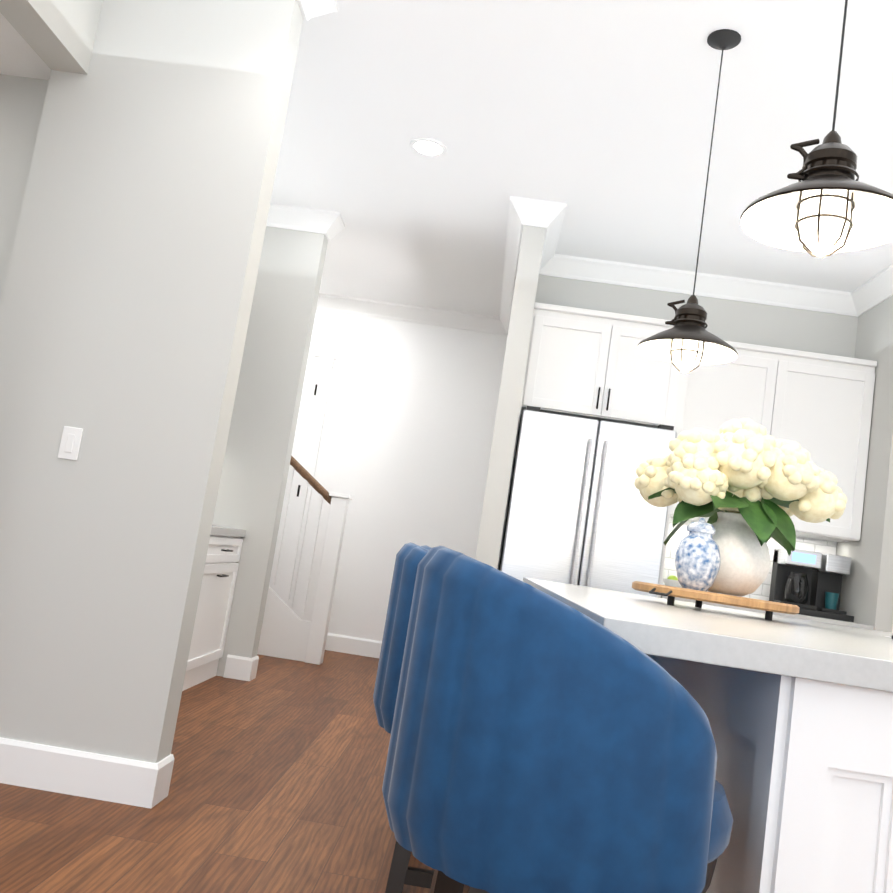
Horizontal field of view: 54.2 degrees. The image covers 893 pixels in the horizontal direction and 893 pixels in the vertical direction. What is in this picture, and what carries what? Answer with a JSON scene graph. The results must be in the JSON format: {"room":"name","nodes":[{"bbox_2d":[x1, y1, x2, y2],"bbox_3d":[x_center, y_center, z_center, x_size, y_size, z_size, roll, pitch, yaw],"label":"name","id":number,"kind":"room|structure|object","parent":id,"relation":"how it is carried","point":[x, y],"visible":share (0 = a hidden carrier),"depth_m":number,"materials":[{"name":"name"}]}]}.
{"room":"kitchen","nodes":[
{"label":"kitchen","id":0,"kind":"room"},
{"bbox_2d":[0,650,433,892],"bbox_3d":[-0.311,1.334,2.763,9.500,0.100,14.000,8,-7,3],"label":"floor","id":1,"kind":"structure","parent":0,"point":[277,776],"depth_m":2.95,"materials":[{"name":"brown wood"}]},
{"bbox_2d":[182,525,245,690],"bbox_3d":[-1.681,0.804,4.410,0.650,0.920,2.255,8,-7,3],"label":"base cabinet","id":2,"kind":"object","parent":1,"relation":"on","point":[214,603],"visible":0.23,"depth_m":5.16,"materials":[{"name":"white painted wood"},{"name":"black metal"}]},
{"bbox_2d":[373,542,463,892],"bbox_3d":[0.072,0.765,2.153,0.547,0.990,0.583,8,-7,3],"label":"stool","id":3,"kind":"object","parent":1,"relation":"on","point":[409,556],"visible":0.19,"depth_m":2.04,"materials":[{"name":"blue fabric"}]},
{"bbox_2d":[382,546,732,892],"bbox_3d":[0.153,0.685,1.384,0.544,0.990,0.583,8,-7,3],"label":"stool","id":4,"kind":"object","parent":1,"relation":"on","point":[541,742],"visible":1,"depth_m":1.15,"materials":[{"name":"blue fabric"}]},
{"bbox_2d":[499,406,676,596],"bbox_3d":[0.759,0.786,5.258,0.890,1.875,0.836,8,-7,3],"label":"fridge","id":5,"kind":"object","parent":1,"relation":"on","point":[581,511],"visible":0.44,"depth_m":4.96,"materials":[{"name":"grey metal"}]},
{"bbox_2d":[497,302,686,597],"bbox_3d":[0.832,0.478,5.407,0.958,2.535,0.670,8,-7,3],"label":"cabinet","id":6,"kind":"object","parent":1,"relation":"on","point":[591,364],"visible":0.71,"depth_m":5.23,"materials":[{"name":"white wood"}]},
{"bbox_2d":[661,595,873,629],"bbox_3d":[1.782,1.425,5.248,1.200,0.920,0.682,8,-7,3],"label":"base cabinet","id":7,"kind":"object","parent":1,"relation":"on","point":[830,621],"depth_m":4.99,"materials":[{"name":"white"}]},
{"bbox_2d":[663,575,681,587],"bbox_3d":[1.452,0.846,5.379,0.254,0.147,0.254,8,-7,3],"label":"fruit bowl","id":8,"kind":"object","parent":7,"relation":"on","point":[671,580],"visible":0.29,"depth_m":5.31,"materials":[{"name":"white"}]},
{"bbox_2d":[769,548,853,621],"bbox_3d":[2.253,0.849,5.410,0.460,0.386,0.278,8,-7,3],"label":"coffee maker","id":9,"kind":"object","parent":7,"relation":"on","point":[807,582],"visible":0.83,"depth_m":5.34,"materials":[{"name":"black"}]},
{"bbox_2d":[650,657,892,892],"bbox_3d":[1.207,1.025,2.418,1.442,0.875,2.386,8,-7,3],"label":"kitchen island","id":10,"kind":"object","parent":1,"relation":"on","point":[799,713],"depth_m":1.31,"materials":[{"name":"painted wood"},{"name":"quartz"}]},
{"bbox_2d":[523,577,892,692],"bbox_3d":[1.097,0.548,2.485,1.650,0.045,2.440,8,-7,3],"label":"island countertop","id":11,"kind":"structure","parent":10,"relation":"on","point":[849,657],"depth_m":1.37,"materials":[{"name":"white stone"}]},
{"bbox_2d":[632,581,799,620],"bbox_3d":[0.831,0.484,2.724,0.500,0.056,0.500,8,-7,3],"label":"wood tray","id":12,"kind":"object","parent":11,"relation":"on","point":[699,597],"visible":1,"depth_m":2.52,"materials":[{"name":"brown wood"}]},
{"bbox_2d":[675,518,720,590],"bbox_3d":[0.758,0.322,2.626,0.132,0.217,0.132,8,-7,3],"label":"ginger jar","id":13,"kind":"object","parent":12,"relation":"on","point":[697,560],"visible":1,"depth_m":2.58,"materials":[{"name":"blue ceramic"}]},
{"bbox_2d":[634,418,846,596],"bbox_3d":[0.923,0.190,2.808,0.634,0.567,0.486,8,-7,3],"label":"vase","id":14,"kind":"object","parent":12,"relation":"on","point":[748,487],"visible":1,"depth_m":2.68,"materials":[{"name":"ceramic"}]},
{"bbox_2d":[0,0,892,762],"bbox_3d":[-0.054,-0.209,2.945,6.830,3.050,14.000,8,-7,3],"label":"wall","id":15,"kind":"structure","parent":0,"point":[164,320],"depth_m":3.20,"materials":[{"name":"grey paint"}]},
{"bbox_2d":[58,426,82,460],"bbox_3d":[-1.320,-0.011,3.063,0.070,0.115,0.010,8,-7,3],"label":"switch plate","id":16,"kind":"object","parent":15,"relation":"attached to","point":[70,443],"visible":1,"depth_m":3.06,"materials":[{"name":"white plastic"}]},
{"bbox_2d":[0,0,327,808],"bbox_3d":[-1.015,-0.341,3.053,0.700,3.050,0.110,8,-7,3],"label":"trim","id":17,"kind":"structure","parent":15,"relation":"attached to","point":[84,774],"depth_m":2.92,"materials":[{"name":"white wood"}]},
{"bbox_2d":[223,0,337,677],"bbox_3d":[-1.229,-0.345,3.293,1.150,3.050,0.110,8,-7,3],"label":"trim","id":18,"kind":"structure","parent":15,"relation":"attached to","point":[299,214],"depth_m":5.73,"materials":[{"name":"white"}]},
{"bbox_2d":[228,208,343,680],"bbox_3d":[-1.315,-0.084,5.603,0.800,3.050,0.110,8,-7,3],"label":"trim","id":19,"kind":"structure","parent":15,"relation":"attached to","point":[329,223],"depth_m":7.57,"materials":[{"name":"white"}]},
{"bbox_2d":[257,455,352,664],"bbox_3d":[-1.499,0.450,6.749,1.497,2.211,0.160,8,-7,3],"label":"handrail","id":20,"kind":"object","parent":15,"relation":"attached to","point":[287,632],"visible":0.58,"depth_m":6.62,"materials":[{"name":"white wood"}]},
{"bbox_2d":[280,295,487,657],"bbox_3d":[-1.389,0.141,7.590,3.500,3.050,0.100,8,-7,3],"label":"trim","id":21,"kind":"structure","parent":15,"relation":"attached to","point":[342,304],"depth_m":7.67,"materials":[{"name":"white wood"}]},
{"bbox_2d":[488,196,531,334],"bbox_3d":[0.245,0.215,6.143,0.110,3.050,2.570,8,-7,3],"label":"trim","id":22,"kind":"structure","parent":15,"relation":"attached to","point":[520,208],"depth_m":5.86,"materials":[{"name":"white wood"}]},
{"bbox_2d":[536,200,566,276],"bbox_3d":[0.420,0.138,5.269,0.130,3.050,0.830,8,-7,3],"label":"trim","id":23,"kind":"structure","parent":15,"relation":"attached to","point":[552,213],"depth_m":5.32,"materials":[{"name":"white"}]},
{"bbox_2d":[560,255,847,314],"bbox_3d":[1.692,-1.089,5.862,2.170,0.125,0.100,8,-7,3],"label":"trim","id":24,"kind":"structure","parent":15,"relation":"attached to","point":[578,268],"depth_m":5.85,"materials":[{"name":"white wood"}]},
{"bbox_2d":[662,518,836,610],"bbox_3d":[1.898,0.773,5.661,1.200,0.490,0.011,8,-7,3],"label":"backsplash","id":25,"kind":"structure","parent":15,"relation":"attached to","point":[762,592],"depth_m":5.66,"materials":[{"name":"tile"}]},
{"bbox_2d":[670,340,876,541],"bbox_3d":[2.011,-0.043,5.566,1.200,1.125,0.396,8,-7,3],"label":"upper cabinet","id":26,"kind":"object","parent":15,"relation":"attached to","point":[817,407],"visible":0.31,"depth_m":5.43,"materials":[{"name":"white wood"}]},
{"bbox_2d":[848,263,892,316],"bbox_3d":[2.677,-0.764,5.405,0.120,0.580,0.614,8,-7,3],"label":"trim","id":27,"kind":"structure","parent":15,"relation":"attached to","point":[879,288],"depth_m":5.54,"materials":[{"name":"white wood"}]},
{"bbox_2d":[270,0,892,316],"bbox_3d":[0.154,-1.760,3.130,9.500,0.100,14.000,8,-7,3],"label":"ceiling","id":28,"kind":"structure","parent":0,"point":[597,116],"depth_m":4.17,"materials":[{"name":"white paint"}]},
{"bbox_2d":[410,138,446,156],"bbox_3d":[-0.096,-1.569,4.588,0.200,0.008,0.200,8,-7,3],"label":"recessed light","id":29,"kind":"object","parent":28,"relation":"in","point":[429,147],"visible":1,"depth_m":4.58,"materials":[{"name":"white plastic"}]},
{"bbox_2d":[637,29,740,372],"bbox_3d":[0.959,-0.908,3.245,0.356,1.307,0.356,8,-7,3],"label":"pendant light","id":30,"kind":"object","parent":28,"relation":"hanging from","point":[688,341],"visible":1,"depth_m":3.17,"materials":[{"name":"brown metal"}]},
{"bbox_2d":[740,0,892,257],"bbox_3d":[0.922,-1.061,2.005,0.356,1.307,0.356,8,-7,3],"label":"pendant light","id":31,"kind":"object","parent":28,"relation":"hanging from","point":[828,203],"visible":1,"depth_m":1.93,"materials":[{"name":"brown metal"}]}
]}

